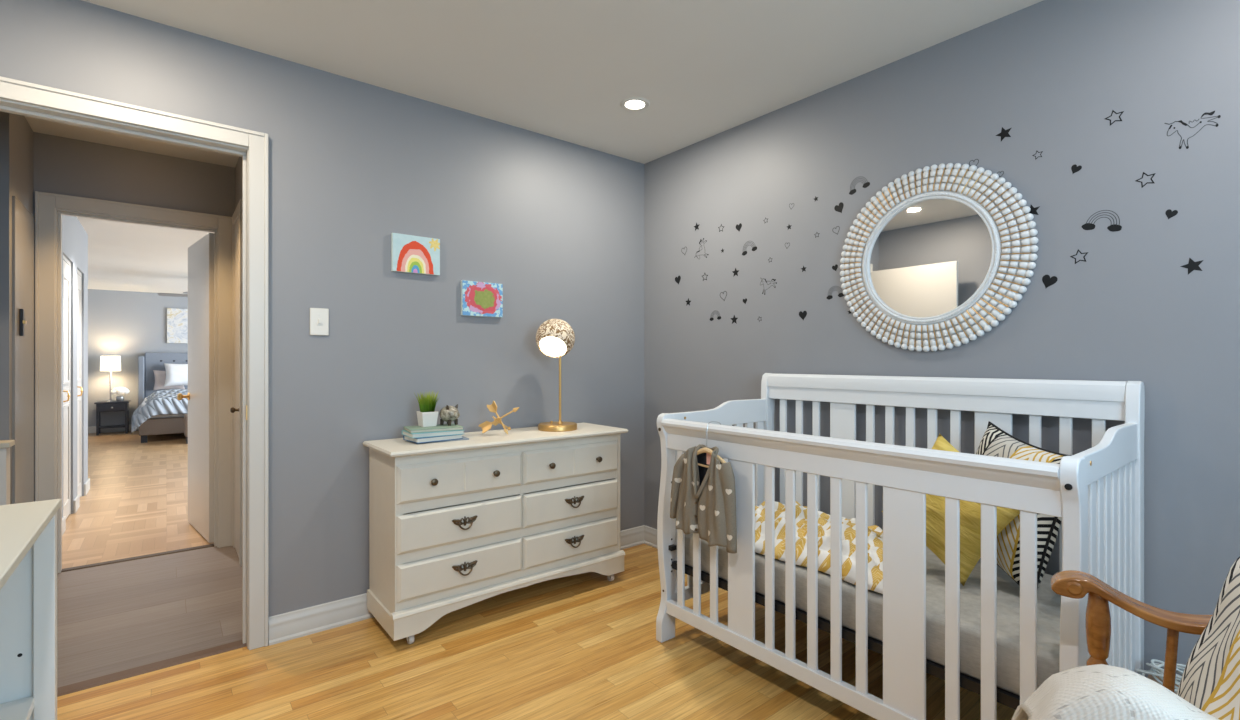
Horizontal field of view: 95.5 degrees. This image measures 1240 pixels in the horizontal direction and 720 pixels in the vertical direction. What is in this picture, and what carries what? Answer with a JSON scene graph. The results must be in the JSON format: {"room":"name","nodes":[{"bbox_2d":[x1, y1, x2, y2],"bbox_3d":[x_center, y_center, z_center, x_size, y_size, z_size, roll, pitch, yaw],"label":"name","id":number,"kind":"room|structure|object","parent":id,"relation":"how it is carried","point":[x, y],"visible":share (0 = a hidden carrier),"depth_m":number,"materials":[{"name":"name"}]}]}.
{"room":"children's room","nodes":[
{"label":"children's room","id":0,"kind":"room"},
{"bbox_2d":[0,440,14,504],"bbox_3d":[-3.042,0.767,2.236,0.865,0.815,0.110,0,0,-39],"label":"wall","id":1,"kind":"structure","parent":0,"point":[5,445],"depth_m":2.46,"materials":[{"name":"white paint"}]},
{"bbox_2d":[0,111,32,503],"bbox_3d":[-3.445,-0.025,2.399,1.243,2.400,0.600,0,0,-39],"label":"wall","id":2,"kind":"structure","parent":0,"point":[16,134],"depth_m":2.55,"materials":[{"name":"paint"}]},
{"bbox_2d":[12,196,33,503],"bbox_3d":[-2.951,0.203,2.797,0.035,1.925,0.480,0,0,-39],"label":"door","id":3,"kind":"structure","parent":2,"relation":"in","point":[22,219],"depth_m":2.74,"materials":[{"name":"paint"}]},
{"bbox_2d":[62,215,87,516],"bbox_3d":[-4.239,0.020,3.943,0.545,2.310,2.560,0,0,-39],"label":"wall","id":4,"kind":"structure","parent":0,"point":[74,236],"depth_m":4.46,"materials":[{"name":"paint"}]},
{"bbox_2d":[63,260,69,518],"bbox_3d":[-4.018,0.226,4.083,0.065,1.875,0.474,0,0,-39],"label":"door","id":5,"kind":"structure","parent":4,"relation":"in","point":[66,268],"depth_m":4.12,"materials":[{"name":"white wood"}]},
{"bbox_2d":[63,255,70,514],"bbox_3d":[-4.032,0.215,4.071,0.037,1.920,0.540,0,0,-39],"label":"trim","id":6,"kind":"structure","parent":4,"relation":"attached to","point":[65,259],"depth_m":4.28,"materials":[{"name":"paint"}]},
{"bbox_2d":[62,478,89,534],"bbox_3d":[-4.149,1.125,4.037,0.314,0.100,2.554,0,0,-39],"label":"baseboard","id":7,"kind":"structure","parent":4,"relation":"attached to","point":[76,503],"depth_m":4.38,"materials":[{"name":"paint"}]},
{"bbox_2d":[77,269,81,496],"bbox_3d":[-4.509,0.215,4.662,0.037,1.920,0.460,0,0,-39],"label":"trim","id":8,"kind":"structure","parent":4,"relation":"attached to","point":[78,271],"depth_m":4.84,"materials":[{"name":"paint"}]},
{"bbox_2d":[77,274,82,495],"bbox_3d":[-4.495,0.226,4.674,0.065,1.875,0.394,0,0,-39],"label":"door","id":9,"kind":"structure","parent":4,"relation":"in","point":[79,388],"depth_m":4.69,"materials":[{"name":"white wood"}]},
{"bbox_2d":[25,116,238,167],"bbox_3d":[-2.816,-1.255,2.334,2.140,0.060,1.490,0,0,-39],"label":"ceiling","id":10,"kind":"structure","parent":0,"point":[37,125],"depth_m":3.17,"materials":[{"name":"paint"}]},
{"bbox_2d":[33,132,234,501],"bbox_3d":[-2.014,-0.055,4.016,5.500,2.460,0.120,0,0,-39],"label":"wall","id":11,"kind":"structure","parent":0,"point":[61,165],"depth_m":3.27,"materials":[{"name":"paint"}]},
{"bbox_2d":[35,191,231,573],"bbox_3d":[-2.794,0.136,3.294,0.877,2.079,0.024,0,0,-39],"label":"trim","id":12,"kind":"structure","parent":11,"relation":"attached to","point":[45,203],"depth_m":3.12,"materials":[{"name":"paint"}]},
{"bbox_2d":[61,544,213,571],"bbox_3d":[-2.841,1.172,3.352,0.713,0.006,0.055,0,0,-39],"label":"trim","id":13,"kind":"structure","parent":11,"relation":"attached to","point":[209,545],"depth_m":3.32,"materials":[{"name":"wood"}]},
{"bbox_2d":[177,233,213,542],"bbox_3d":[-2.854,0.176,3.835,0.700,1.973,0.172,0,0,44],"label":"door","id":14,"kind":"structure","parent":11,"relation":"in","point":[200,396],"depth_m":3.74,"materials":[{"name":"white wood"}]},
{"bbox_2d":[88,289,187,426],"bbox_3d":[-6.991,0.020,10.267,5.400,2.310,0.100,0,0,-39],"label":"wall","id":15,"kind":"structure","parent":0,"point":[128,325],"depth_m":9.25,"materials":[{"name":"paint"}]},
{"bbox_2d":[88,424,138,433],"bbox_3d":[-6.955,1.120,10.222,5.200,0.110,0.014,0,0,-39],"label":"baseboard","id":16,"kind":"structure","parent":15,"relation":"attached to","point":[92,429],"depth_m":9.14,"materials":[{"name":"paint"}]},
{"bbox_2d":[167,308,187,342],"bbox_3d":[-7.469,-0.588,9.793,0.640,0.595,0.033,0,0,-39],"label":"abstract canvas","id":17,"kind":"object","parent":15,"relation":"attached to","point":[177,319],"visible":0.44,"depth_m":9.67},
{"bbox_2d":[77,217,211,293],"bbox_3d":[-4.556,-1.185,7.168,5.500,0.100,7.980,0,0,-39],"label":"ceiling","id":18,"kind":"structure","parent":0,"point":[122,256],"depth_m":6.12,"materials":[{"name":"paint"}]},
{"bbox_2d":[157,292,187,296],"bbox_3d":[-5.782,-0.980,7.858,1.042,0.310,1.048,0,0,-39],"label":"ceiling fan","id":19,"kind":"object","parent":18,"relation":"hanging from","point":[185,294],"visible":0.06,"depth_m":7.64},
{"bbox_2d":[235,156,241,208],"bbox_3d":[-1.944,-0.025,3.037,0.100,2.400,1.490,0,0,-39],"label":"wall","id":20,"kind":"structure","parent":0,"point":[238,169],"depth_m":3.42,"materials":[{"name":"paint"}]},
{"bbox_2d":[230,217,238,556],"bbox_3d":[-2.312,0.160,3.370,0.053,2.010,0.350,0,0,-39],"label":"door","id":21,"kind":"structure","parent":20,"relation":"in","point":[235,409],"depth_m":3.42,"materials":[{"name":"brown wood"}]},
{"bbox_2d":[232,199,241,565],"bbox_3d":[-2.304,0.130,3.391,0.016,2.090,0.472,0,0,-39],"label":"trim","id":22,"kind":"structure","parent":20,"relation":"attached to","point":[237,213],"depth_m":3.22,"materials":[{"name":"paint"}]},
{"bbox_2d":[0,0,643,616],"bbox_3d":[-1.096,-0.045,2.694,3.330,2.440,0.110,0,0,-39],"label":"wall","id":23,"kind":"structure","parent":0,"point":[353,164],"depth_m":2.59,"materials":[{"name":"paint"}]},
{"bbox_2d":[0,76,267,649],"bbox_3d":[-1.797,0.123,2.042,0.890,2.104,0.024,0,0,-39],"label":"trim","id":24,"kind":"structure","parent":23,"relation":"attached to","point":[10,89],"depth_m":2.29,"materials":[{"name":"paint"}]},
{"bbox_2d":[57,640,246,696],"bbox_3d":[-1.844,1.171,2.100,0.750,0.008,0.065,0,0,-39],"label":"trim","id":25,"kind":"structure","parent":23,"relation":"attached to","point":[136,671],"depth_m":2.13,"materials":[{"name":"brown wood"}]},
{"bbox_2d":[310,308,328,335],"bbox_3d":[-1.304,-0.166,2.444,0.074,0.118,0.016,0,0,-39],"label":"light switch","id":26,"kind":"object","parent":23,"relation":"attached to","point":[319,317],"visible":1,"depth_m":2.44,"materials":[{"name":"plastic"}]},
{"bbox_2d":[391,233,439,275],"bbox_3d":[-0.979,-0.505,2.703,0.226,0.178,0.022,0,0,-39],"label":"painting","id":27,"kind":"object","parent":23,"relation":"attached to","point":[409,253],"visible":1,"depth_m":2.69,"materials":[{"name":"fabric"}]},
{"bbox_2d":[268,525,644,645],"bbox_3d":[-0.643,1.120,2.974,2.073,0.110,0.022,0,0,-39],"label":"baseboard","id":28,"kind":"structure","parent":23,"relation":"attached to","point":[295,624],"depth_m":2.45,"materials":[{"name":"paint"}]},
{"bbox_2d":[461,280,502,317],"bbox_3d":[-0.714,-0.314,2.916,0.224,0.177,0.022,0,0,-39],"label":"painting","id":29,"kind":"object","parent":23,"relation":"attached to","point":[482,299],"visible":1,"depth_m":2.90,"materials":[{"name":"fabric"}]},
{"bbox_2d":[57,431,1015,719],"bbox_3d":[-2.792,1.185,4.981,5.500,0.020,13.600,0,0,-39],"label":"floor","id":30,"kind":"structure","parent":0,"point":[584,646],"depth_m":2.27,"materials":[{"name":"brown wood"}]},
{"bbox_2d":[0,499,60,719],"bbox_3d":[-1.152,0.745,0.726,0.512,0.860,1.016,0,0,-39],"label":"dresser","id":31,"kind":"object","parent":30,"relation":"on","point":[28,530],"visible":1,"depth_m":1.23,"materials":[{"name":"wood"}]},
{"bbox_2d":[94,400,129,434],"bbox_3d":[-8.111,0.917,9.004,0.410,0.515,0.379,0,0,-39],"label":"nightstand","id":32,"kind":"object","parent":30,"relation":"on","point":[101,406],"visible":1,"depth_m":8.92,"materials":[{"name":"black wood"}]},
{"bbox_2d":[100,356,120,401],"bbox_3d":[-8.118,0.297,8.972,0.250,0.725,0.250,0,0,-39],"label":"table lamp","id":33,"kind":"object","parent":32,"relation":"on","point":[107,363],"visible":1,"depth_m":8.90,"materials":[{"name":"white fabric"}]},
{"bbox_2d":[99,424,124,428],"bbox_3d":[-8.117,1.065,9.011,0.350,0.020,0.300,0,0,-39],"label":"shelf","id":34,"kind":"object","parent":32,"relation":"attached to","point":[107,426],"depth_m":8.93,"materials":[{"name":"brown wood"}]},
{"bbox_2d":[111,387,129,400],"bbox_3d":[-7.995,0.546,9.005,0.231,0.228,0.232,0,0,-39],"label":"flower vase","id":35,"kind":"object","parent":32,"relation":"on","point":[120,390],"visible":1,"depth_m":8.96,"materials":[{"name":"silver metal"}]},
{"bbox_2d":[138,352,187,442],"bbox_3d":[-6.719,0.525,9.188,1.790,1.300,1.880,0,0,-39],"label":"bed","id":36,"kind":"object","parent":30,"relation":"on","point":[150,362],"visible":0.15,"depth_m":9.16,"materials":[{"name":"grey fabric"}]},
{"bbox_2d":[141,397,184,418],"bbox_3d":[-6.694,0.727,9.157,1.630,0.224,1.740,0,0,-39],"label":"mattress","id":37,"kind":"object","parent":36,"relation":"on","point":[145,399],"visible":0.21,"depth_m":8.16,"materials":[{"name":"white fabric"}]},
{"bbox_2d":[131,389,187,432],"bbox_3d":[-6.510,0.745,8.930,1.827,0.549,1.433,0,0,-39],"label":"quilt","id":38,"kind":"object","parent":37,"relation":"on","point":[161,402],"visible":0.3,"depth_m":8.10,"materials":[{"name":"grey fabric"}]},
{"bbox_2d":[153,370,184,389],"bbox_3d":[-7.578,0.335,9.466,0.423,0.335,0.131,0,0,-36],"label":"pillow","id":39,"kind":"object","parent":37,"relation":"on","point":[160,376],"visible":0.59,"depth_m":9.37,"materials":[{"name":"grey fabric"}]},
{"bbox_2d":[164,363,187,386],"bbox_3d":[-7.360,0.245,9.482,0.502,0.389,0.237,0,0,-40],"label":"pillow","id":40,"kind":"object","parent":37,"relation":"on","point":[176,374],"visible":0.7,"depth_m":9.38,"materials":[{"name":"white fabric"}]},
{"bbox_2d":[184,414,187,443],"bbox_3d":[-5.978,0.975,8.167,0.540,0.400,0.320,0,0,-39],"label":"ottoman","id":41,"kind":"object","parent":30,"relation":"on","point":[185,415],"visible":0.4,"depth_m":7.89,"materials":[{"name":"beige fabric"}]},
{"bbox_2d":[363,423,627,643],"bbox_3d":[-0.554,0.771,2.764,1.226,0.808,0.416,0,0,-39],"label":"dresser","id":42,"kind":"object","parent":30,"relation":"on","point":[454,525],"visible":1,"depth_m":2.52,"materials":[{"name":"white wood"}]},
{"bbox_2d":[416,436,468,443],"bbox_3d":[-0.836,0.364,2.595,0.235,0.005,0.160,0,0,-33],"label":"booklet","id":43,"kind":"object","parent":42,"relation":"on","point":[463,437],"visible":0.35,"depth_m":2.56,"materials":[{"name":"paper"}]},
{"bbox_2d":[403,434,462,442],"bbox_3d":[-0.850,0.350,2.564,0.215,0.021,0.150,0,0,-43],"label":"book","id":44,"kind":"object","parent":43,"relation":"on","point":[449,437],"visible":0.66,"depth_m":2.51,"materials":[{"name":"white paper"}]},
{"bbox_2d":[402,430,464,437],"bbox_3d":[-0.854,0.330,2.574,0.235,0.019,0.165,0,0,-36],"label":"book","id":45,"kind":"object","parent":44,"relation":"on","point":[455,432],"visible":0.73,"depth_m":2.51,"materials":[{"name":"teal paper"}]},
{"bbox_2d":[404,424,463,432],"bbox_3d":[-0.856,0.313,2.586,0.235,0.014,0.160,0,0,-31],"label":"book","id":46,"kind":"object","parent":45,"relation":"on","point":[411,429],"visible":0.84,"depth_m":2.55,"materials":[{"name":"green paper"}]},
{"bbox_2d":[414,391,439,426],"bbox_3d":[-0.890,0.222,2.604,0.114,0.168,0.120,0,0,-39],"label":"potted grass","id":47,"kind":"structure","parent":46,"relation":"on","point":[427,416],"depth_m":2.58,"materials":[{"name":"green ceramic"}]},
{"bbox_2d":[417,411,437,426],"bbox_3d":[-0.890,0.272,2.603,0.076,0.068,0.076,0,0,-39],"label":"pot","id":48,"kind":"object","parent":47,"relation":"attached to","point":[425,418],"depth_m":2.58,"materials":[{"name":"white ceramic"}]},
{"bbox_2d":[439,404,459,425],"bbox_3d":[-0.800,0.257,2.643,0.085,0.096,0.103,0,0,-39],"label":"piggy bank","id":49,"kind":"object","parent":46,"relation":"on","point":[448,414],"visible":1,"depth_m":2.62,"materials":[{"name":"ceramic"}]},
{"bbox_2d":[479,401,518,433],"bbox_3d":[-0.596,0.282,2.772,0.197,0.162,0.094,0,0,-10],"label":"ornament","id":50,"kind":"object","parent":42,"relation":"on","point":[486,425],"visible":1,"depth_m":2.76,"materials":[{"name":"gold metal"}]},
{"bbox_2d":[536,319,576,431],"bbox_3d":[-0.335,0.074,2.976,0.218,0.585,0.210,0,0,-39],"label":"table lamp","id":51,"kind":"object","parent":42,"relation":"on","point":[555,338],"visible":1,"depth_m":2.92,"materials":[{"name":"gold metal"}]},
{"bbox_2d":[540,337,565,355],"bbox_3d":[-0.348,-0.075,2.933,0.123,0.107,0.127,0,0,-39],"label":"bulb","id":52,"kind":"object","parent":51,"relation":"attached to","point":[552,346],"depth_m":2.93,"materials":[{"name":"white glass"}]},
{"bbox_2d":[656,373,1144,719],"bbox_3d":[0.894,0.620,2.060,0.787,1.110,1.405,0,0,-39],"label":"crib","id":53,"kind":"object","parent":30,"relation":"on","point":[1097,492],"visible":0.84,"depth_m":1.73,"materials":[{"name":"white wood"}]},
{"bbox_2d":[697,421,725,467],"bbox_3d":[0.353,0.318,2.132,0.091,0.171,0.216,0,0,-39],"label":"clothes hanger","id":54,"kind":"object","parent":53,"relation":"hanging from","point":[702,450],"visible":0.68,"depth_m":2.11,"materials":[{"name":"brown wood"}]},
{"bbox_2d":[670,444,736,552],"bbox_3d":[0.305,0.504,2.119,0.070,0.367,0.322,0,0,-39],"label":"cardigan","id":55,"kind":"object","parent":54,"relation":"hanging from","point":[703,499],"visible":0.99,"depth_m":2.09,"materials":[{"name":"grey fabric"}]},
{"bbox_2d":[685,533,1060,695],"bbox_3d":[0.891,0.779,2.058,0.635,0.133,1.313,0,0,-39],"label":"mattress","id":56,"kind":"object","parent":53,"relation":"in","point":[1008,590],"visible":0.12,"depth_m":1.66,"materials":[{"name":"white fabric"}]},
{"bbox_2d":[755,501,882,593],"bbox_3d":[0.784,0.634,2.116,0.537,0.152,0.909,0,0,-39],"label":"blanket","id":57,"kind":"object","parent":56,"relation":"on","point":[875,533],"visible":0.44,"depth_m":1.96,"materials":[{"name":"yellow fabric"}]},
{"bbox_2d":[882,433,1019,585],"bbox_3d":[1.073,0.475,1.827,0.166,0.453,0.463,0,0,-33],"label":"cushion","id":58,"kind":"object","parent":56,"relation":"on","point":[970,512],"visible":0.32,"depth_m":1.73,"materials":[{"name":"yellow fabric"}]},
{"bbox_2d":[976,421,1071,588],"bbox_3d":[1.266,0.463,1.831,0.179,0.489,0.481,0,0,1],"label":"cushion","id":59,"kind":"object","parent":56,"relation":"on","point":[996,442],"visible":0.38,"depth_m":1.72,"materials":[{"name":"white fabric"}]},
{"bbox_2d":[1051,570,1211,691],"bbox_3d":[0.990,0.643,0.832,0.827,1.058,0.612,0,0,37],"label":"rocking chair","id":60,"kind":"object","parent":30,"relation":"on","point":[1074,584],"visible":0.66,"depth_m":1.15,"materials":[{"name":"brown wood"}]},
{"bbox_2d":[1011,664,1218,719],"bbox_3d":[0.756,0.643,0.670,0.559,0.463,0.242,0,0,37],"label":"knitted throw","id":61,"kind":"object","parent":60,"relation":"on","point":[1098,691],"visible":1,"depth_m":0.73,"materials":[{"name":"beige fabric"}]},
{"bbox_2d":[1176,557,1239,719],"bbox_3d":[0.913,0.485,0.784,0.185,0.449,0.470,0,0,35],"label":"cushion","id":62,"kind":"object","parent":60,"relation":"on","point":[1210,680],"visible":0.88,"depth_m":0.84,"materials":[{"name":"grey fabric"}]},
{"bbox_2d":[1147,674,1178,693],"bbox_3d":[1.632,1.068,1.605,0.142,0.214,0.202,0,0,-39],"label":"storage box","id":63,"kind":"object","parent":30,"relation":"on","point":[1151,677],"visible":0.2,"depth_m":1.69,"materials":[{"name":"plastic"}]},
{"bbox_2d":[1136,659,1185,692],"bbox_3d":[1.630,0.922,1.617,0.108,0.065,0.221,0,0,-39],"label":"cable bundle","id":64,"kind":"object","parent":63,"relation":"on","point":[1155,670],"visible":0.28,"depth_m":1.65,"materials":[{"name":"white plastic"}]},
{"bbox_2d":[82,0,1042,163],"bbox_3d":[0.163,-1.295,1.133,3.130,0.060,3.900,0,0,-39],"label":"ceiling","id":65,"kind":"structure","parent":0,"point":[559,69],"depth_m":2.26,"materials":[{"name":"paint"}]},
{"bbox_2d":[620,97,649,110],"bbox_3d":[0.074,-1.262,2.782,0.148,0.007,0.148,0,0,-39],"label":"recessed light","id":66,"kind":"object","parent":65,"relation":"in","point":[632,103],"visible":1,"depth_m":2.77,"materials":[{"name":"plastic"}]},
{"bbox_2d":[644,0,1239,681],"bbox_3d":[1.420,-0.045,2.147,0.100,2.440,3.900,0,0,-39],"label":"wall","id":67,"kind":"structure","parent":0,"point":[1050,72],"depth_m":1.98,"materials":[{"name":"paint"}]},
{"bbox_2d":[644,525,657,548],"bbox_3d":[1.376,1.120,2.104,0.022,0.110,3.888,0,0,-39],"label":"baseboard","id":68,"kind":"structure","parent":67,"relation":"attached to","point":[650,534],"depth_m":3.56,"materials":[{"name":"paint"}]},
{"bbox_2d":[675,276,680,283],"bbox_3d":[0.348,-0.480,3.395,0.001,0.056,0.050,0,0,-39],"label":"decal","id":69,"kind":"object","parent":67,"relation":"attached to","point":[677,280],"visible":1,"depth_m":3.39,"materials":[{"name":"black plastic"}]},
{"bbox_2d":[694,238,708,257],"bbox_3d":[0.468,-0.641,3.247,0.001,0.117,0.113,0,0,-39],"label":"decal","id":70,"kind":"object","parent":67,"relation":"attached to","point":[703,238],"visible":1,"depth_m":3.25,"materials":[{"name":"black plastic"}]},
{"bbox_2d":[710,310,720,320],"bbox_3d":[0.536,-0.250,3.163,0.001,0.057,0.086,0,0,-39],"label":"decal","id":71,"kind":"object","parent":67,"relation":"attached to","point":[718,317],"visible":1,"depth_m":3.16,"materials":[{"name":"black plastic"}]},
{"bbox_2d":[730,315,737,323],"bbox_3d":[0.621,-0.222,3.058,0.001,0.052,0.054,0,0,-39],"label":"decal","id":72,"kind":"object","parent":67,"relation":"attached to","point":[733,319],"visible":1,"depth_m":3.06,"materials":[{"name":"black plastic"}]},
{"bbox_2d":[736,223,741,230],"bbox_3d":[0.640,-0.712,3.034,0.001,0.046,0.042,0,0,-39],"label":"decal","id":73,"kind":"object","parent":67,"relation":"attached to","point":[738,227],"visible":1,"depth_m":3.03,"materials":[{"name":"black plastic"}]},
{"bbox_2d":[742,241,756,255],"bbox_3d":[0.685,-0.594,2.978,0.001,0.073,0.100,0,0,-39],"label":"decal","id":74,"kind":"object","parent":67,"relation":"attached to","point":[754,248],"visible":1,"depth_m":2.98,"materials":[{"name":"black plastic"}]},
{"bbox_2d":[760,278,776,294],"bbox_3d":[0.760,-0.382,2.885,0.001,0.093,0.104,0,0,-39],"label":"decal","id":75,"kind":"object","parent":67,"relation":"attached to","point":[761,278],"visible":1,"depth_m":2.89,"materials":[{"name":"black plastic"}]},
{"bbox_2d":[799,311,806,319],"bbox_3d":[0.886,-0.214,2.728,0.001,0.049,0.045,0,0,-39],"label":"decal","id":76,"kind":"object","parent":67,"relation":"attached to","point":[803,314],"visible":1,"depth_m":2.73,"materials":[{"name":"black plastic"}]},
{"bbox_2d":[827,286,843,299],"bbox_3d":[0.993,-0.311,2.596,0.001,0.060,0.088,0,0,-39],"label":"decal","id":77,"kind":"object","parent":67,"relation":"attached to","point":[829,297],"visible":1,"depth_m":2.60,"materials":[{"name":"black plastic"}]},
{"bbox_2d":[834,202,843,212],"bbox_3d":[1.004,-0.695,2.582,0.001,0.052,0.046,0,0,-39],"label":"decal","id":78,"kind":"object","parent":67,"relation":"attached to","point":[837,208],"visible":1,"depth_m":2.58,"materials":[{"name":"black plastic"}]},
{"bbox_2d":[849,177,869,194],"bbox_3d":[1.066,-0.780,2.506,0.001,0.072,0.098,0,0,-39],"label":"decal","id":79,"kind":"object","parent":67,"relation":"attached to","point":[865,185],"visible":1,"depth_m":2.52,"materials":[{"name":"black plastic"}]},
{"bbox_2d":[840,163,1037,351],"bbox_3d":[1.232,-0.407,2.268,0.038,0.747,0.747,0,0,-39],"label":"round mirror","id":80,"kind":"object","parent":67,"relation":"attached to","point":[934,260],"visible":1,"depth_m":2.23,"materials":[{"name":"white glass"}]},
{"bbox_2d":[996,127,1010,140],"bbox_3d":[1.413,-0.834,2.075,0.001,0.054,0.053,0,0,-39],"label":"decal","id":81,"kind":"object","parent":67,"relation":"attached to","point":[1004,133],"visible":1,"depth_m":2.07,"materials":[{"name":"black plastic"}]},
{"bbox_2d":[1029,205,1039,214],"bbox_3d":[1.468,-0.532,2.007,0.001,0.048,0.048,0,0,-39],"label":"decal","id":82,"kind":"object","parent":67,"relation":"attached to","point":[1033,210],"visible":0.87,"depth_m":2.00,"materials":[{"name":"black plastic"}]},
{"bbox_2d":[1042,275,1057,287],"bbox_3d":[1.501,-0.274,1.966,0.001,0.050,0.044,0,0,-39],"label":"decal","id":83,"kind":"object","parent":67,"relation":"attached to","point":[1047,281],"visible":1,"depth_m":1.97,"materials":[{"name":"black plastic"}]},
{"bbox_2d":[1071,164,1081,174],"bbox_3d":[1.548,-0.648,1.909,0.001,0.033,0.029,0,0,-39],"label":"decal","id":84,"kind":"object","parent":67,"relation":"attached to","point":[1074,168],"visible":1,"depth_m":1.91,"materials":[{"name":"black plastic"}]},
{"bbox_2d":[1070,249,1087,263],"bbox_3d":[1.552,-0.350,1.903,0.001,0.051,0.051,0,0,-39],"label":"decal","id":85,"kind":"object","parent":67,"relation":"attached to","point":[1086,253],"visible":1,"depth_m":1.90,"materials":[{"name":"black plastic"}]},
{"bbox_2d":[1082,210,1121,231],"bbox_3d":[1.588,-0.456,1.858,0.001,0.076,0.103,0,0,-39],"label":"decal","id":86,"kind":"object","parent":67,"relation":"attached to","point":[1088,226],"visible":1,"depth_m":1.85,"materials":[{"name":"black plastic"}]},
{"bbox_2d":[1105,110,1123,124],"bbox_3d":[1.608,-0.791,1.833,0.001,0.051,0.050,0,0,-39],"label":"decal","id":87,"kind":"object","parent":67,"relation":"attached to","point":[1112,110],"visible":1,"depth_m":1.83,"materials":[{"name":"black plastic"}]},
{"bbox_2d":[1136,172,1155,187],"bbox_3d":[1.655,-0.569,1.775,0.001,0.051,0.050,0,0,-39],"label":"decal","id":88,"kind":"object","parent":67,"relation":"attached to","point":[1142,185],"visible":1,"depth_m":1.77,"materials":[{"name":"black plastic"}]},
{"bbox_2d":[1165,209,1177,218],"bbox_3d":[1.693,-0.448,1.728,0.001,0.031,0.028,0,0,-39],"label":"decal","id":89,"kind":"object","parent":67,"relation":"attached to","point":[1169,213],"visible":1,"depth_m":1.73,"materials":[{"name":"black plastic"}]},
{"bbox_2d":[1180,258,1202,273],"bbox_3d":[1.720,-0.283,1.694,0.001,0.052,0.051,0,0,-39],"label":"decal","id":90,"kind":"object","parent":67,"relation":"attached to","point":[1191,265],"visible":1,"depth_m":1.69,"materials":[{"name":"black plastic"}]},
{"bbox_2d":[1164,111,1220,148],"bbox_3d":[1.720,-0.686,1.694,0.001,0.097,0.120,0,0,-39],"label":"decal","id":91,"kind":"object","parent":67,"relation":"attached to","point":[1212,112],"visible":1,"depth_m":1.70,"materials":[{"name":"black plastic"}]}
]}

